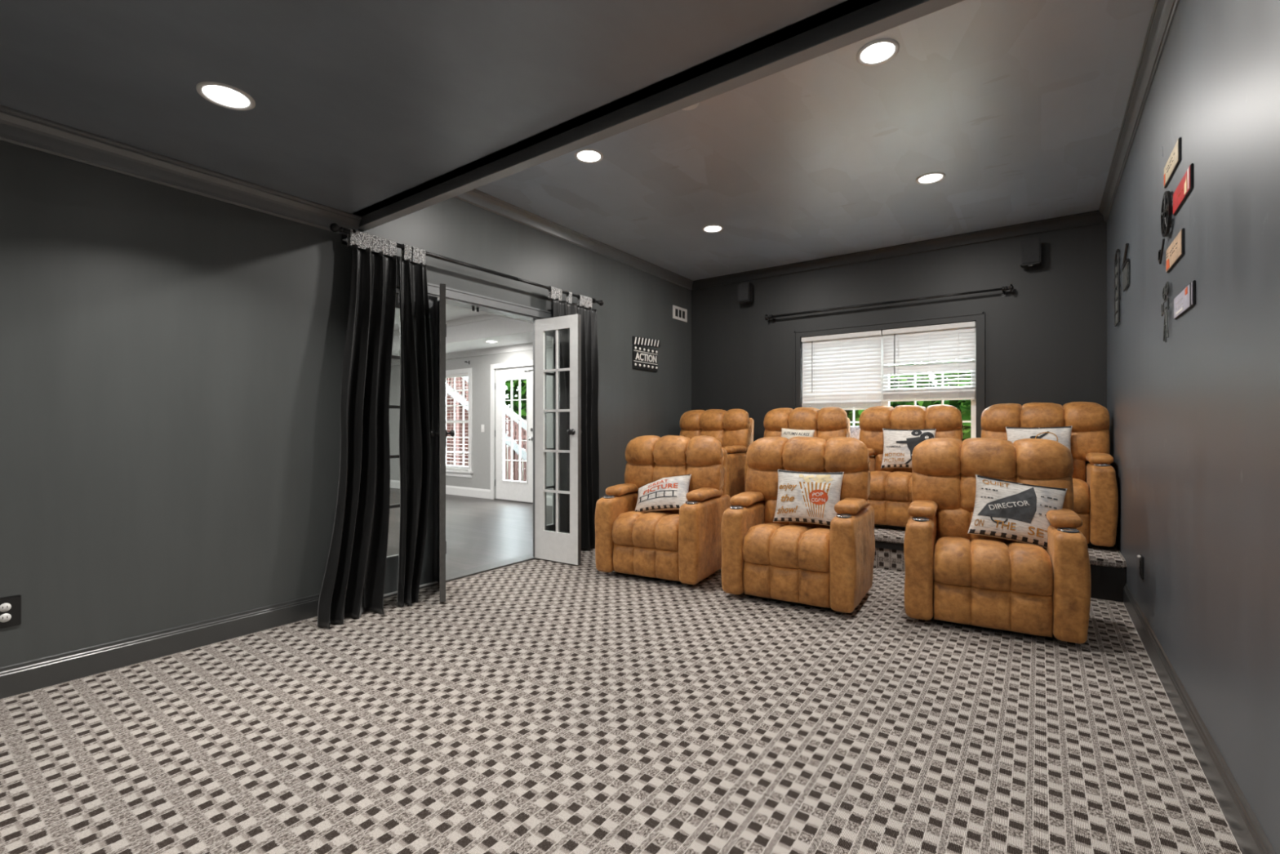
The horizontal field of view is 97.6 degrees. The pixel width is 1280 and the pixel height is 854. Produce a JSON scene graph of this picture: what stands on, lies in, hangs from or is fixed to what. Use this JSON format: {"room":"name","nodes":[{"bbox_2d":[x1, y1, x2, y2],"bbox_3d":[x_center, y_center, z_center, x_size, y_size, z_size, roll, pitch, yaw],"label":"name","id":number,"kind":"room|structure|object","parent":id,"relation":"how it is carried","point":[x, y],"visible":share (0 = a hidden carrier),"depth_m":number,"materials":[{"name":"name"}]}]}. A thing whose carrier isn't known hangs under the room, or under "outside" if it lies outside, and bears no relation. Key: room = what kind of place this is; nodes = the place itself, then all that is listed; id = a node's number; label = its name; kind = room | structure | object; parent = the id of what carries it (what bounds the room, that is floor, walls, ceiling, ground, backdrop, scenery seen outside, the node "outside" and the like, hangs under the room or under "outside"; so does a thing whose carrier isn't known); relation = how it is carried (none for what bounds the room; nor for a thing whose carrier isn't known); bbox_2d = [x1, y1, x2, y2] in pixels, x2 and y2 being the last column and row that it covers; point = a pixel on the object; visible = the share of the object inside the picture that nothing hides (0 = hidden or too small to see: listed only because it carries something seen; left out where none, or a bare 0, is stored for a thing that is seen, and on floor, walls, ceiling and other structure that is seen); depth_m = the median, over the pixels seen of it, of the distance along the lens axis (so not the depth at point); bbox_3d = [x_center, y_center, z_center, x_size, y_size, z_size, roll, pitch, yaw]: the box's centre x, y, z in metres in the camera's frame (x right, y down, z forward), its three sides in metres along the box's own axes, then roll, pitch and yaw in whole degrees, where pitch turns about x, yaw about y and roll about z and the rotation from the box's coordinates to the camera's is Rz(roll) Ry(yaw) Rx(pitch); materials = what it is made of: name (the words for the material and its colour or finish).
{"room":"home theater","nodes":[
{"label":"home theater","id":0,"kind":"room"},
{"bbox_2d":[0,140,691,666],"bbox_3d":[-1.856,-0.400,3.415,0.120,3.000,8.600,0,0,36],"label":"wall","id":1,"kind":"structure","parent":0,"point":[171,359],"depth_m":2.76,"materials":[{"name":"black paint"}]},
{"bbox_2d":[0,594,21,628],"bbox_3d":[-2.585,0.755,2.280,0.012,0.124,0.090,0,0,36],"label":"wall outlet","id":2,"kind":"object","parent":1,"relation":"attached to","point":[11,606],"visible":1,"depth_m":2.29,"materials":[{"name":"black plastic"}]},
{"bbox_2d":[0,603,11,611],"bbox_3d":[-2.583,0.734,2.277,0.004,0.035,0.035,0,0,36],"label":"socket","id":3,"kind":"object","parent":2,"relation":"attached to","point":[3,606],"depth_m":2.28,"materials":[{"name":"white plastic"}]},
{"bbox_2d":[0,613,11,622],"bbox_3d":[-2.583,0.776,2.277,0.004,0.035,0.035,0,0,36],"label":"socket","id":4,"kind":"object","parent":2,"relation":"attached to","point":[4,617],"depth_m":2.28,"materials":[{"name":"white plastic"}]},
{"bbox_2d":[0,593,319,698],"bbox_3d":[-2.202,1.038,2.814,0.015,0.124,7.220,0,0,36],"label":"baseboard","id":5,"kind":"structure","parent":1,"relation":"attached to","point":[21,677],"depth_m":2.63,"materials":[{"name":"black paint"}]},
{"bbox_2d":[0,104,361,235],"bbox_3d":[-3.005,-1.225,1.652,0.060,0.120,4.395,0,0,36],"label":"trim","id":6,"kind":"structure","parent":1,"relation":"attached to","point":[18,127],"depth_m":2.65,"materials":[{"name":"black paint"}]},
{"bbox_2d":[383,292,434,594],"bbox_3d":[-1.598,0.099,3.758,0.036,1.978,0.468,0,0,36],"label":"door","id":7,"kind":"structure","parent":1,"relation":"in","point":[392,562],"depth_m":3.90,"materials":[{"name":"black paint"}]},
{"bbox_2d":[383,581,437,596],"bbox_3d":[-1.558,1.084,3.730,0.022,0.008,0.470,0,0,36],"label":"trim","id":8,"kind":"structure","parent":1,"relation":"attached to","point":[433,582],"depth_m":3.81,"materials":[{"name":"white paint"}]},
{"bbox_2d":[430,283,454,602],"bbox_3d":[-1.311,0.099,3.717,0.146,1.978,0.499,0,0,-20],"label":"door","id":9,"kind":"structure","parent":1,"relation":"in","point":[442,433],"depth_m":3.48,"materials":[{"name":"black paint"}]},
{"bbox_2d":[383,553,537,598],"bbox_3d":[-1.186,1.094,4.350,0.133,0.012,1.916,0,0,36],"label":"trim","id":10,"kind":"structure","parent":1,"relation":"attached to","point":[481,569],"depth_m":4.30,"materials":[{"name":"white wood"}]},
{"bbox_2d":[329,222,604,306],"bbox_3d":[-1.099,-1.145,4.263,0.126,0.078,2.476,0,0,36],"label":"curtain rod","id":11,"kind":"object","parent":1,"relation":"attached to","point":[334,227],"visible":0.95,"depth_m":3.96,"materials":[{"name":"black metal"}]},
{"bbox_2d":[317,228,396,629],"bbox_3d":[-1.627,-0.042,3.287,0.240,2.273,0.522,0,0,36],"label":"curtain","id":12,"kind":"object","parent":11,"relation":"hanging from","point":[354,578],"visible":0.99,"depth_m":3.34,"materials":[{"name":"black fabric"}]},
{"bbox_2d":[396,244,432,606],"bbox_3d":[-1.456,-0.042,3.575,0.182,2.273,0.325,0,0,10],"label":"curtain","id":13,"kind":"object","parent":11,"relation":"hanging from","point":[415,417],"visible":1,"depth_m":3.59,"materials":[{"name":"black fabric"}]},
{"bbox_2d":[547,285,599,550],"bbox_3d":[-0.550,-0.042,4.898,0.136,2.273,0.593,0,0,36],"label":"curtain","id":14,"kind":"object","parent":11,"relation":"hanging from","point":[589,346],"visible":0.68,"depth_m":4.97,"materials":[{"name":"black fabric"}]},
{"bbox_2d":[395,275,552,321],"bbox_3d":[-1.182,0.056,4.346,0.154,2.088,2.090,0,0,36],"label":"trim","id":15,"kind":"structure","parent":1,"relation":"attached to","point":[455,297],"depth_m":4.28,"materials":[{"name":"black paint"}]},
{"bbox_2d":[428,297,537,582],"bbox_3d":[-1.185,0.096,4.343,0.112,2.008,0.960,0,0,36],"label":"trim","id":16,"kind":"structure","parent":1,"relation":"attached to","point":[436,300],"depth_m":3.93,"materials":[{"name":"black paint"}]},
{"bbox_2d":[546,330,555,531],"bbox_3d":[-0.758,0.099,4.934,0.036,1.978,0.468,0,0,36],"label":"door","id":17,"kind":"structure","parent":1,"relation":"in","point":[552,526],"depth_m":4.93,"materials":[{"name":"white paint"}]},
{"bbox_2d":[534,314,582,564],"bbox_3d":[-0.676,0.099,4.554,0.474,1.978,0.146,0,0,33],"label":"door","id":18,"kind":"structure","parent":1,"relation":"in","point":[553,545],"depth_m":4.54,"materials":[{"name":"white paint"}]},
{"bbox_2d":[453,188,693,289],"bbox_3d":[-0.522,-1.702,5.131,0.055,0.095,4.017,0,0,36],"label":"trim","id":19,"kind":"structure","parent":1,"relation":"attached to","point":[477,197],"depth_m":4.93,"materials":[{"name":"black paint"}]},
{"bbox_2d":[359,0,927,226],"bbox_3d":[-0.158,-1.258,2.356,3.875,0.055,0.060,0,0,36],"label":"ceiling beam","id":20,"kind":"structure","parent":1,"relation":"attached to","point":[882,9],"depth_m":2.10,"materials":[{"name":"black paint"}]},
{"bbox_2d":[631,336,660,372],"bbox_3d":[0.076,-0.782,5.992,0.028,0.355,0.500,0,0,36],"label":"sign","id":21,"kind":"object","parent":1,"relation":"attached to","point":[643,358],"visible":1,"depth_m":5.96,"materials":[{"name":"black plastic"}]},
{"bbox_2d":[358,0,964,231],"bbox_3d":[-0.158,-1.228,2.356,3.873,0.003,0.058,0,0,36],"label":"trim","id":22,"kind":"structure","parent":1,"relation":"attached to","point":[929,6],"depth_m":2.06,"materials":[{"name":"grey paint"}]},
{"bbox_2d":[672,305,687,322],"bbox_3d":[0.469,-1.325,6.559,0.008,0.150,0.310,0,0,36],"label":"air vent","id":23,"kind":"object","parent":1,"relation":"in","point":[679,313],"visible":1,"depth_m":6.55,"materials":[{"name":"white plastic"}]},
{"bbox_2d":[0,0,880,216],"bbox_3d":[-1.435,-1.577,0.567,3.875,0.585,4.455,0,0,36],"label":"ceiling","id":24,"kind":"structure","parent":0,"point":[362,108],"depth_m":2.01,"materials":[{"name":"black paint"}]},
{"bbox_2d":[195,81,255,111],"bbox_3d":[-1.606,-1.282,2.175,0.186,0.008,0.186,0,0,36],"label":"recessed light","id":25,"kind":"object","parent":24,"relation":"in","point":[222,95],"visible":1,"depth_m":2.17,"materials":[{"name":"white plastic"}]},
{"bbox_2d":[389,347,552,497],"bbox_3d":[-2.603,-0.300,8.877,7.445,2.800,0.120,0,0,36],"label":"wall","id":26,"kind":"structure","parent":0,"point":[480,366],"depth_m":8.73,"materials":[{"name":"grey paint"}]},
{"bbox_2d":[445,368,472,477],"bbox_3d":[-3.075,-0.065,9.165,1.120,1.730,0.140,0,0,36],"label":"window","id":27,"kind":"structure","parent":26,"relation":"in","point":[448,472],"depth_m":9.01,"materials":[{"name":"white paint"}]},
{"bbox_2d":[445,373,468,466],"bbox_3d":[-3.076,-0.109,9.165,0.920,1.498,0.050,0,0,36],"label":"window blind","id":28,"kind":"object","parent":27,"relation":"attached to","point":[462,375],"visible":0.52,"depth_m":9.03,"materials":[{"name":"white plastic"}]},
{"bbox_2d":[390,480,552,506],"bbox_3d":[-2.646,1.030,8.825,7.435,0.140,0.015,0,0,36],"label":"baseboard","id":29,"kind":"structure","parent":26,"relation":"attached to","point":[451,490],"depth_m":8.87,"materials":[{"name":"white paint"}]},
{"bbox_2d":[391,340,552,365],"bbox_3d":[-2.655,-1.155,8.803,7.445,0.090,0.060,0,0,36],"label":"trim","id":30,"kind":"structure","parent":26,"relation":"attached to","point":[528,346],"depth_m":8.53,"materials":[{"name":"white paint"}]},
{"bbox_2d":[490,360,533,499],"bbox_3d":[-1.872,0.072,8.269,1.000,2.055,0.020,0,0,36],"label":"trim","id":31,"kind":"structure","parent":26,"relation":"attached to","point":[493,366],"depth_m":8.52,"materials":[{"name":"white paint"}]},
{"bbox_2d":[493,497,533,503],"bbox_3d":[-1.840,1.094,8.313,0.860,0.012,0.110,0,0,36],"label":"trim","id":32,"kind":"structure","parent":26,"relation":"attached to","point":[495,498],"depth_m":8.25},
{"bbox_2d":[494,365,533,502],"bbox_3d":[-1.866,0.104,8.286,0.864,1.971,0.105,0,0,36],"label":"door","id":33,"kind":"structure","parent":26,"relation":"in","point":[520,491],"depth_m":8.34,"materials":[{"name":"white paint"}]},
{"bbox_2d":[391,303,552,359],"bbox_3d":[-4.454,-1.400,6.285,7.445,0.400,6.250,0,0,36],"label":"ceiling","id":34,"kind":"structure","parent":0,"point":[507,331],"depth_m":7.61,"materials":[{"name":"white paint"}]},
{"bbox_2d":[393,314,501,336],"bbox_3d":[-3.172,-1.465,8.282,5.210,0.070,0.050,0,0,36],"label":"trim","id":35,"kind":"structure","parent":34,"relation":"attached to","point":[485,317],"depth_m":7.71,"materials":[{"name":"white paint"}]},
{"bbox_2d":[484,340,497,342],"bbox_3d":[-2.083,-1.197,7.854,0.186,0.008,0.186,0,0,36],"label":"recessed light","id":36,"kind":"object","parent":34,"relation":"in","point":[487,341],"visible":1,"depth_m":7.86,"materials":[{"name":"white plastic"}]},
{"bbox_2d":[506,446,523,481],"bbox_3d":[9.306,1.400,21.630,50.000,0.100,33.980,0,0,36],"label":"ground","id":37,"kind":"structure","parent":0,"point":[507,446],"depth_m":18.71,"materials":[{"name":"white"}]},
{"bbox_2d":[446,377,468,466],"bbox_3d":[-6.184,-0.950,16.031,6.300,4.600,0.300,0,0,36],"label":"brick wall","id":38,"kind":"structure","parent":37,"relation":"on","point":[450,443],"depth_m":15.02,"materials":[{"name":"red brick"}]},
{"bbox_2d":[446,376,526,481],"bbox_3d":[-3.654,-0.667,13.628,5.690,4.035,1.010,0,0,36],"label":"staircase","id":39,"kind":"structure","parent":37,"relation":"on","point":[459,401],"depth_m":13.54,"materials":[{"name":"paint"}]},
{"bbox_2d":[505,379,526,421],"bbox_3d":[-1.840,-1.137,16.748,4.899,4.975,4.696,0,0,8],"label":"tree","id":40,"kind":"object","parent":37,"relation":"on","point":[523,382],"visible":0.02,"depth_m":15.83,"materials":[{"name":"green plant"}]},
{"bbox_2d":[814,362,930,426],"bbox_3d":[3.390,-0.549,11.084,4.233,4.228,4.196,0,0,36],"label":"tree","id":41,"kind":"object","parent":37,"relation":"on","point":[926,403],"visible":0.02,"depth_m":9.82,"materials":[{"name":"green plant"}]},
{"bbox_2d":[911,359,968,409],"bbox_3d":[8.921,-0.953,15.255,6.085,6.000,6.087,0,0,36],"label":"tree","id":42,"kind":"object","parent":37,"relation":"on","point":[927,375],"visible":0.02,"depth_m":14.20,"materials":[{"name":"green plant"}]},
{"bbox_2d":[930,359,970,440],"bbox_3d":[6.492,-0.281,8.319,3.964,4.016,3.880,0,0,16],"label":"tree","id":43,"kind":"object","parent":37,"relation":"on","point":[964,406],"visible":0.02,"depth_m":8.65,"materials":[{"name":"green plant"}]},
{"bbox_2d":[0,487,1242,853],"bbox_3d":[-3.343,1.160,4.404,11.440,0.120,8.480,0,0,36],"label":"floor","id":44,"kind":"structure","parent":0,"point":[543,706],"depth_m":2.00,"materials":[{"name":"carpet"}]},
{"bbox_2d":[595,435,730,584],"bbox_3d":[0.190,0.583,4.258,0.835,1.034,0.759,0,0,29],"label":"recliner","id":45,"kind":"object","parent":44,"relation":"on","point":[683,544],"visible":0.91,"depth_m":4.08,"materials":[{"name":"brown leather"}]},
{"bbox_2d":[635,474,691,512],"bbox_3d":[0.174,0.503,4.207,0.458,0.299,0.195,0,0,25],"label":"throw pillow","id":46,"kind":"object","parent":45,"relation":"on","point":[668,493],"visible":0.95,"depth_m":4.15,"materials":[{"name":"fabric"}]},
{"bbox_2d":[653,500,689,514],"bbox_3d":[0.235,0.592,4.341,0.530,0.216,0.137,0,0,29],"label":"lumbar cushion","id":47,"kind":"object","parent":45,"relation":"on","point":[674,511],"depth_m":4.26,"materials":[{"name":"beige fabric"}]},
{"bbox_2d":[720,436,875,613],"bbox_3d":[1.052,0.583,3.690,0.835,1.034,0.759,0,0,32],"label":"recliner","id":48,"kind":"object","parent":44,"relation":"on","point":[831,566],"visible":0.88,"depth_m":3.52,"materials":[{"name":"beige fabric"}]},
{"bbox_2d":[764,499,830,528],"bbox_3d":[1.101,0.592,3.770,0.530,0.216,0.137,0,0,32],"label":"lumbar cushion","id":49,"kind":"object","parent":48,"relation":"on","point":[770,505],"depth_m":3.82,"materials":[{"name":"beige fabric"}]},
{"bbox_2d":[773,469,844,525],"bbox_3d":[1.086,0.455,3.622,0.430,0.341,0.163,0,0,31],"label":"throw pillow","id":50,"kind":"object","parent":48,"relation":"on","point":[808,497],"visible":0.97,"depth_m":3.57,"materials":[{"name":"fabric"}]},
{"bbox_2d":[798,480,831,519],"bbox_3d":[1.101,0.458,3.552,0.213,0.235,0.029,0,-16,32],"label":"print","id":51,"kind":"object","parent":50,"relation":"on","point":[815,497],"depth_m":3.54,"materials":[{"name":"orange"}]},
{"bbox_2d":[799,474,832,483],"bbox_3d":[1.125,0.329,3.590,0.214,0.066,0.032,0,-16,32],"label":"print","id":52,"kind":"object","parent":50,"relation":"on","point":[803,478],"depth_m":3.58,"materials":[{"name":"beige fabric"}]},
{"bbox_2d":[808,488,827,504],"bbox_3d":[1.125,0.442,3.534,0.116,0.097,0.016,0,-16,32],"label":"print","id":53,"kind":"object","parent":50,"relation":"attached to","point":[816,496],"depth_m":3.53,"materials":[{"name":"orange"}]},
{"bbox_2d":[903,437,1091,643],"bbox_3d":[2.010,0.583,3.233,0.835,1.034,0.759,0,0,30],"label":"recliner","id":54,"kind":"object","parent":44,"relation":"on","point":[953,575],"visible":0.92,"depth_m":3.05,"materials":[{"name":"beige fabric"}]},
{"bbox_2d":[937,508,1042,547],"bbox_3d":[2.058,0.592,3.314,0.530,0.216,0.137,0,0,30],"label":"lumbar cushion","id":55,"kind":"object","parent":54,"relation":"on","point":[950,522],"depth_m":3.34,"materials":[{"name":"beige fabric"}]},
{"bbox_2d":[967,474,1066,547],"bbox_3d":[2.120,0.476,3.154,0.481,0.392,0.194,0,0,29],"label":"throw pillow","id":56,"kind":"object","parent":54,"relation":"on","point":[1002,508],"visible":0.9,"depth_m":3.12,"materials":[{"name":"fabric"}]},
{"bbox_2d":[990,515,1008,523],"bbox_3d":[2.002,0.521,3.123,0.083,0.035,0.006,9,-18,28],"label":"print","id":57,"kind":"object","parent":56,"relation":"on","point":[991,517],"depth_m":3.13},
{"bbox_2d":[977,487,1036,523],"bbox_3d":[2.066,0.416,3.147,0.268,0.217,0.041,9,-18,28],"label":"print","id":58,"kind":"object","parent":56,"relation":"attached to","point":[1002,504],"depth_m":3.13,"materials":[{"name":"grey fabric"}]},
{"bbox_2d":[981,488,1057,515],"bbox_3d":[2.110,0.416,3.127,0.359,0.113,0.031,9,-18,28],"label":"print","id":59,"kind":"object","parent":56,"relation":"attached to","point":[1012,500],"depth_m":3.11,"materials":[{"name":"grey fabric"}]},
{"bbox_2d":[873,526,1126,602],"bbox_3d":[1.827,0.970,5.134,3.873,0.259,1.279,0,0,36],"label":"platform","id":60,"kind":"object","parent":44,"relation":"on","point":[1108,564],"visible":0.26,"depth_m":3.68,"materials":[{"name":"carpet"}]},
{"bbox_2d":[679,408,754,506],"bbox_3d":[0.714,0.323,5.903,0.835,1.034,0.759,0,0,36],"label":"recliner","id":61,"kind":"object","parent":60,"relation":"on","point":[734,428],"visible":0.38,"depth_m":5.80,"materials":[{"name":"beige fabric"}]},
{"bbox_2d":[744,406,849,492],"bbox_3d":[1.519,0.323,5.328,0.835,1.034,0.759,0,0,36],"label":"recliner","id":62,"kind":"object","parent":60,"relation":"on","point":[828,422],"visible":0.26,"depth_m":5.33,"materials":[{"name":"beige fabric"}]},
{"bbox_2d":[781,427,814,439],"bbox_3d":[1.498,0.135,5.365,0.344,0.250,0.121,0,0,33],"label":"throw pillow","id":63,"kind":"object","parent":62,"relation":"on","point":[788,433],"visible":0.41,"depth_m":5.35,"materials":[{"name":"beige fabric"}]},
{"bbox_2d":[858,404,963,528],"bbox_3d":[2.272,0.323,4.790,0.835,1.034,0.759,0,0,36],"label":"recliner","id":64,"kind":"object","parent":60,"relation":"on","point":[890,496],"visible":0.3,"depth_m":4.68,"materials":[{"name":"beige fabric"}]},
{"bbox_2d":[875,453,912,472],"bbox_3d":[2.327,0.332,4.866,0.530,0.216,0.137,0,0,36],"label":"lumbar cushion","id":65,"kind":"object","parent":64,"relation":"on","point":[878,457],"depth_m":4.93,"materials":[{"name":"beige fabric"}]},
{"bbox_2d":[880,428,936,468],"bbox_3d":[2.286,0.185,4.774,0.422,0.348,0.159,0,0,31],"label":"throw pillow","id":66,"kind":"object","parent":64,"relation":"on","point":[899,445],"visible":0.77,"depth_m":4.76,"materials":[{"name":"fabric"}]},
{"bbox_2d":[896,430,933,463],"bbox_3d":[2.312,0.170,4.715,0.284,0.304,0.052,0,-15,33],"label":"print","id":67,"kind":"object","parent":66,"relation":"attached to","point":[906,440],"depth_m":4.73,"materials":[{"name":"black fabric"}]},
{"bbox_2d":[981,401,1118,546],"bbox_3d":[3.063,0.323,4.268,0.835,1.034,0.759,0,0,36],"label":"recliner","id":68,"kind":"object","parent":60,"relation":"on","point":[1095,493],"visible":0.58,"depth_m":4.13,"materials":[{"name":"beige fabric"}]},
{"bbox_2d":[1005,426,1074,469],"bbox_3d":[3.035,0.155,4.267,0.419,0.328,0.153,0,0,32],"label":"throw pillow","id":69,"kind":"object","parent":68,"relation":"on","point":[1062,435],"visible":0.39,"depth_m":4.23,"materials":[{"name":"fabric"}]},
{"bbox_2d":[1030,431,1048,438],"bbox_3d":[2.976,0.100,4.257,0.229,0.140,0.018,-1,-15,36],"label":"print","id":70,"kind":"object","parent":69,"relation":"attached to","point":[1033,434],"depth_m":4.24,"materials":[{"name":"black"}]},
{"bbox_2d":[1035,431,1057,441],"bbox_3d":[3.049,0.096,4.203,0.142,0.123,0.014,-1,-15,36],"label":"print","id":71,"kind":"object","parent":69,"relation":"attached to","point":[1053,436],"depth_m":4.21},
{"bbox_2d":[475,0,1155,280],"bbox_3d":[1.030,-1.810,4.018,3.875,0.120,4.025,0,0,36],"label":"ceiling","id":72,"kind":"structure","parent":0,"point":[1020,105],"depth_m":3.52,"materials":[{"name":"grey paint"}]},
{"bbox_2d":[574,148,603,163],"bbox_3d":[-0.330,-1.747,3.615,0.186,0.008,0.186,0,0,36],"label":"recessed light","id":73,"kind":"object","parent":72,"relation":"in","point":[585,155],"visible":1,"depth_m":3.61,"materials":[{"name":"white plastic"}]},
{"bbox_2d":[682,102,698,110],"bbox_3d":[0.256,-1.735,3.000,0.132,0.030,0.132,0,0,36],"label":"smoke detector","id":74,"kind":"object","parent":72,"relation":"attached to","point":[694,106],"visible":0.27,"depth_m":3.02,"materials":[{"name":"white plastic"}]},
{"bbox_2d":[702,224,723,232],"bbox_3d":[0.641,-1.747,4.941,0.186,0.008,0.186,0,0,36],"label":"recessed light","id":75,"kind":"object","parent":72,"relation":"in","point":[713,228],"visible":1,"depth_m":4.94,"materials":[{"name":"white plastic"}]},
{"bbox_2d":[856,38,899,66],"bbox_3d":[1.110,-1.747,2.617,0.186,0.008,0.186,0,0,36],"label":"recessed light","id":76,"kind":"object","parent":72,"relation":"in","point":[879,51],"visible":1,"depth_m":2.61,"materials":[{"name":"white plastic"}]},
{"bbox_2d":[915,172,945,184],"bbox_3d":[2.043,-1.747,3.938,0.186,0.008,0.186,0,0,36],"label":"recessed light","id":77,"kind":"object","parent":72,"relation":"in","point":[933,177],"visible":1,"depth_m":3.94,"materials":[{"name":"white plastic"}]},
{"bbox_2d":[849,426,860,439],"bbox_3d":[2.132,0.110,5.599,0.300,0.259,0.100,0,0,36],"label":"throw pillow","id":78,"kind":"object","parent":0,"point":[854,430],"visible":0.13,"depth_m":5.56,"materials":[{"name":"white fabric"}]},
{"bbox_2d":[691,222,1106,441],"bbox_3d":[2.240,-0.400,5.712,3.875,3.000,0.140,0,0,36],"label":"wall","id":79,"kind":"structure","parent":0,"point":[1046,340],"depth_m":5.18,"materials":[{"name":"black paint"}]},
{"bbox_2d":[737,282,752,303],"bbox_3d":[1.189,-1.491,6.275,0.140,0.218,0.167,0,0,36],"label":"wall speaker","id":80,"kind":"object","parent":79,"relation":"attached to","point":[745,289],"visible":1,"depth_m":6.21,"materials":[{"name":"black plastic"}]},
{"bbox_2d":[737,282,748,301],"bbox_3d":[1.143,-1.496,6.211,0.124,0.192,0.008,0,0,36],"label":"speaker grille","id":81,"kind":"object","parent":80,"relation":"attached to","point":[743,288],"depth_m":6.21,"materials":[{"name":"black fabric"}]},
{"bbox_2d":[793,311,985,438],"bbox_3d":[2.374,-0.379,5.518,1.774,1.298,0.260,0,0,36],"label":"window","id":82,"kind":"structure","parent":79,"relation":"in","point":[977,405],"depth_m":5.28,"materials":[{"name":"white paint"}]},
{"bbox_2d":[801,329,881,409],"bbox_3d":[2.060,-0.566,5.768,0.801,0.781,0.072,0,0,36],"label":"window blind","id":83,"kind":"object","parent":82,"relation":"attached to","point":[842,370],"visible":0.98,"depth_m":5.75,"materials":[{"name":"white plastic"}]},
{"bbox_2d":[882,320,975,401],"bbox_3d":[2.717,-0.603,5.299,0.789,0.706,0.072,0,0,36],"label":"window blind","id":84,"kind":"object","parent":82,"relation":"attached to","point":[940,343],"visible":1,"depth_m":5.28,"materials":[{"name":"white plastic"}]},
{"bbox_2d":[764,284,1013,322],"bbox_3d":[2.310,-1.190,5.504,2.268,0.084,0.117,0,0,36],"label":"curtain rod","id":85,"kind":"object","parent":79,"relation":"attached to","point":[1011,287],"visible":1,"depth_m":5.39,"materials":[{"name":"black metal"}]},
{"bbox_2d":[691,209,1106,289],"bbox_3d":[2.183,-1.702,5.633,3.875,0.095,0.055,0,0,36],"label":"trim","id":86,"kind":"structure","parent":79,"relation":"attached to","point":[1094,217],"depth_m":5.31,"materials":[{"name":"black paint"}]},
{"bbox_2d":[1020,237,1040,267],"bbox_3d":[3.317,-1.466,4.755,0.140,0.218,0.167,0,0,36],"label":"wall speaker","id":87,"kind":"object","parent":79,"relation":"attached to","point":[1030,249],"visible":1,"depth_m":4.69,"materials":[{"name":"black plastic"}]},
{"bbox_2d":[1106,0,1279,853],"bbox_3d":[1.366,-0.400,1.052,0.120,3.000,8.700,0,0,36],"label":"wall","id":88,"kind":"structure","parent":0,"point":[1194,415],"depth_m":1.78,"materials":[{"name":"black paint"}]},
{"bbox_2d":[1114,248,1119,326],"bbox_3d":[3.257,-0.955,3.818,0.018,0.511,0.212,0,0,36],"label":"decoration","id":89,"kind":"object","parent":88,"relation":"attached to","point":[1117,266],"visible":1,"depth_m":3.79,"materials":[{"name":"black metal"}]},
{"bbox_2d":[1121,243,1129,291],"bbox_3d":[2.995,-0.984,3.452,0.020,0.257,0.220,0,0,36],"label":"decoration","id":90,"kind":"object","parent":88,"relation":"attached to","point":[1125,268],"visible":1,"depth_m":3.43,"materials":[{"name":"metal"}]},
{"bbox_2d":[1098,0,1179,222],"bbox_3d":[2.586,-1.702,2.910,0.055,0.095,4.017,0,0,36],"label":"trim","id":91,"kind":"structure","parent":88,"relation":"attached to","point":[1163,12],"depth_m":2.82,"materials":[{"name":"black paint"}]},
{"bbox_2d":[1137,554,1143,578],"bbox_3d":[2.634,0.735,2.949,0.022,0.116,0.072,0,0,36],"label":"wall outlet","id":92,"kind":"object","parent":88,"relation":"attached to","point":[1141,557],"visible":1,"depth_m":2.92,"materials":[{"name":"black plastic"}]},
{"bbox_2d":[1139,554,1143,578],"bbox_3d":[2.638,0.735,2.945,0.010,0.116,0.072,0,0,36],"label":"outlet plate","id":93,"kind":"object","parent":92,"relation":"attached to","point":[1141,558],"depth_m":2.92,"materials":[{"name":"black plastic"}]},
{"bbox_2d":[1157,191,1172,264],"bbox_3d":[2.217,-0.844,2.365,0.018,0.265,0.271,0,0,36],"label":"reel","id":94,"kind":"object","parent":88,"relation":"attached to","point":[1166,203],"visible":1,"depth_m":2.32,"materials":[{"name":"black metal"}]},
{"bbox_2d":[1160,281,1169,342],"bbox_3d":[2.216,-0.479,2.358,0.013,0.248,0.151,0,0,36],"label":"decoration","id":95,"kind":"object","parent":88,"relation":"attached to","point":[1166,289],"visible":1,"depth_m":2.35,"materials":[{"name":"metal"}]},
{"bbox_2d":[1164,137,1181,188],"bbox_3d":[2.157,-1.065,2.272,0.010,0.088,0.315,0,0,36],"label":"wall plaque","id":96,"kind":"object","parent":88,"relation":"attached to","point":[1175,158],"visible":1,"depth_m":2.24,"materials":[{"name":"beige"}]},
{"bbox_2d":[1165,227,1184,273],"bbox_3d":[2.124,-0.695,2.225,0.010,0.098,0.320,0,0,36],"label":"wall plaque","id":97,"kind":"object","parent":88,"relation":"attached to","point":[1175,251],"visible":1,"depth_m":2.20,"materials":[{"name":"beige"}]},
{"bbox_2d":[1173,163,1193,215],"bbox_3d":[2.037,-0.885,2.103,0.010,0.088,0.320,0,0,36],"label":"wall plaque","id":98,"kind":"object","parent":88,"relation":"attached to","point":[1185,186],"visible":1,"depth_m":2.07,"materials":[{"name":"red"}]},
{"bbox_2d":[1173,280,1195,319],"bbox_3d":[2.021,-0.467,2.080,0.010,0.086,0.335,0,0,36],"label":"wall plaque","id":99,"kind":"object","parent":88,"relation":"attached to","point":[1185,300],"visible":1,"depth_m":2.05,"materials":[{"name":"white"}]},
{"bbox_2d":[1123,582,1276,853],"bbox_3d":[0.968,1.038,0.611,0.015,0.124,7.320,0,0,36],"label":"baseboard","id":100,"kind":"structure","parent":88,"relation":"attached to","point":[1251,837],"depth_m":1.77,"materials":[{"name":"black paint"}]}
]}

